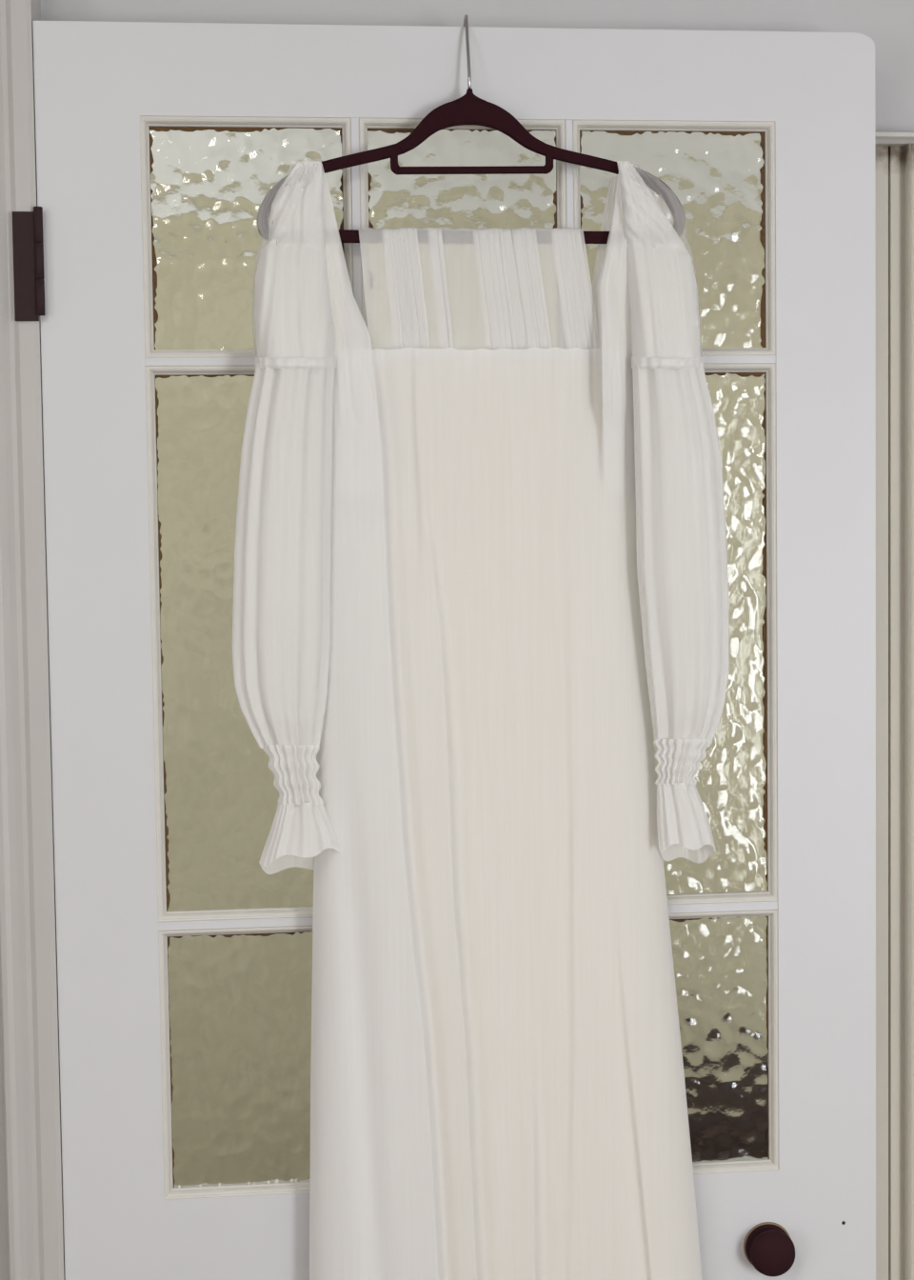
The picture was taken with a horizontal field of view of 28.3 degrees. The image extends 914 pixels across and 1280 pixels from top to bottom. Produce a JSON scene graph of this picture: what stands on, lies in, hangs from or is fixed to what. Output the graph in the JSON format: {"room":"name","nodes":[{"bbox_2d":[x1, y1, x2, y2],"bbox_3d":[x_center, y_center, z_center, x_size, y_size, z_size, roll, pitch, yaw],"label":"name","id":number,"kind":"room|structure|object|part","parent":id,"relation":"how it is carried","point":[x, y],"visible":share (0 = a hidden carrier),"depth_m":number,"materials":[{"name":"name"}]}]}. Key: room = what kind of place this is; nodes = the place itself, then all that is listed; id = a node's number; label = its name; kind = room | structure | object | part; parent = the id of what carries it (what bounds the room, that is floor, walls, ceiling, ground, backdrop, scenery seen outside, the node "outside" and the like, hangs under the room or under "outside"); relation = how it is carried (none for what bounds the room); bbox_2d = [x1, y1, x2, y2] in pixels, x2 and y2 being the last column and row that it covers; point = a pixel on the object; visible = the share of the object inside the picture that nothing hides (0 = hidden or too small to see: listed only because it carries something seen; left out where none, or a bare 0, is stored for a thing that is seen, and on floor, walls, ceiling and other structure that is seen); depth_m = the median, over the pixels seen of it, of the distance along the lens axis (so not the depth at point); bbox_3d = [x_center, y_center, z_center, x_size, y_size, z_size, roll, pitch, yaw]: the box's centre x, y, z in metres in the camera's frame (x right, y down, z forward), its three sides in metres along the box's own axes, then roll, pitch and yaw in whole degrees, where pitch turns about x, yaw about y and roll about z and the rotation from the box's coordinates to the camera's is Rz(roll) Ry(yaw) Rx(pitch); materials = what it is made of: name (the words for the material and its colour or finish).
{"room":"bedroom","nodes":[
{"label":"bedroom","id":0,"kind":"room"},
{"bbox_2d":[40,0,913,131],"bbox_3d":[0.104,0.141,1.878,4.000,2.600,0.100,-1,3,-6],"label":"wall","id":1,"kind":"structure","parent":0,"point":[890,24],"depth_m":1.79,"materials":[{"name":"white paint"}]},
{"bbox_2d":[0,0,65,1279],"bbox_3d":[-0.428,0.331,1.744,0.089,2.250,0.082,-1,3,-6],"label":"door frame","id":2,"kind":"structure","parent":1,"relation":"attached to","point":[31,1204],"depth_m":1.70,"materials":[{"name":"paint"}]},
{"bbox_2d":[12,20,876,1279],"bbox_3d":[0.008,0.431,1.770,0.822,2.024,0.069,-1,3,-6],"label":"door","id":3,"kind":"structure","parent":1,"relation":"in","point":[185,1054],"depth_m":1.74,"materials":[{"name":"white paint"}]},
{"bbox_3d":[-0.193,0.003,1.735,0.187,0.517,0.005,-1,3,-6],"label":"pane","id":4,"kind":"part","parent":3,"relation":"part of","materials":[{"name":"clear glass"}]},
{"bbox_3d":[-0.187,0.405,1.757,0.187,0.252,0.005,-1,3,-6],"label":"pane","id":5,"kind":"part","parent":3,"relation":"part of","materials":[{"name":"clear glass"}]},
{"bbox_3d":[-0.198,-0.379,1.713,0.187,0.214,0.005,-1,3,-6],"label":"pane","id":6,"kind":"part","parent":3,"relation":"part of","materials":[{"name":"clear glass"}]},
{"bbox_3d":[0.003,-0.537,1.731,0.605,0.085,0.040,-1,3,-6],"label":"rail","id":7,"kind":"part","parent":3,"relation":"part of","materials":[{"name":"white paint"}]},
{"bbox_3d":[0.006,-0.383,1.733,0.187,0.214,0.005,-1,3,-6],"label":"pane","id":8,"kind":"part","parent":3,"relation":"part of","materials":[{"name":"clear glass"}]},
{"bbox_2d":[257,14,685,243],"bbox_3d":[0.011,-0.485,1.727,0.405,0.221,0.072,-1,3,-6],"label":"clothes hanger","id":9,"kind":"object","parent":3,"relation":"hanging from","point":[469,109],"visible":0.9,"depth_m":1.69,"materials":[{"name":"brown plastic"}]},
{"bbox_3d":[-0.118,-0.416,1.685,0.138,0.092,0.006,-1,3,-6],"label":"arm","id":10,"kind":"part","parent":9,"relation":"part of","materials":[{"name":"brown plastic"}]},
{"bbox_3d":[0.013,-0.481,1.695,0.141,0.050,0.007,-1,3,-6],"label":"crown","id":11,"kind":"part","parent":9,"relation":"part of","materials":[{"name":"brown plastic"}]},
{"bbox_2d":[232,161,729,1279],"bbox_3d":[0.047,0.421,1.725,0.503,1.742,0.080,-1,3,-6],"label":"dress","id":12,"kind":"object","parent":9,"relation":"hanging from","point":[475,520],"visible":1,"depth_m":1.69,"materials":[{"name":"beige fabric"}]},
{"bbox_3d":[0.023,-0.325,1.704,0.229,0.127,0.016,-1,3,-6],"label":"neckline panel","id":13,"kind":"part","parent":12,"relation":"part of","materials":[{"name":"white fabric"}]},
{"bbox_3d":[0.068,0.507,1.725,0.463,1.567,0.066,-1,3,-6],"label":"panel","id":14,"kind":"part","parent":12,"relation":"part of","materials":[{"name":"white fabric"}]},
{"bbox_3d":[0.146,-0.422,1.711,0.140,0.093,0.006,-1,3,-6],"label":"arm","id":15,"kind":"part","parent":9,"relation":"part of","materials":[{"name":"brown plastic"}]},
{"bbox_3d":[0.019,0.630,1.796,0.605,0.196,0.040,-1,3,-6],"label":"rail","id":16,"kind":"part","parent":3,"relation":"part of","materials":[{"name":"white paint"}]},
{"bbox_3d":[0.209,-0.387,1.753,0.188,0.214,0.005,-1,3,-6],"label":"pane","id":17,"kind":"part","parent":3,"relation":"part of","materials":[{"name":"clear glass"}]},
{"bbox_3d":[0.214,-0.004,1.775,0.188,0.517,0.005,-1,3,-6],"label":"pane","id":18,"kind":"part","parent":3,"relation":"part of","materials":[{"name":"clear glass"}]},
{"bbox_3d":[0.220,0.398,1.797,0.188,0.252,0.005,-1,3,-6],"label":"pane","id":19,"kind":"part","parent":3,"relation":"part of","materials":[{"name":"clear glass"}]},
{"bbox_3d":[0.311,0.605,1.787,0.046,0.046,0.025,-1,3,-6],"label":"knob","id":20,"kind":"part","parent":3,"relation":"part of","materials":[{"name":"brown paint"}]},
{"bbox_2d":[875,142,913,1279],"bbox_3d":[0.462,0.471,1.863,0.081,1.933,0.036,-1,3,-6],"label":"door frame","id":21,"kind":"structure","parent":1,"relation":"attached to","point":[894,165],"depth_m":1.84,"materials":[{"name":"cream paint"}]},
{"bbox_2d":[875,130,913,146],"bbox_3d":[0.447,-0.499,1.807,0.085,0.011,0.040,-1,3,-6],"label":"trim","id":22,"kind":"structure","parent":1,"relation":"attached to","point":[882,137],"depth_m":1.79,"materials":[{"name":"paint"}]}
]}

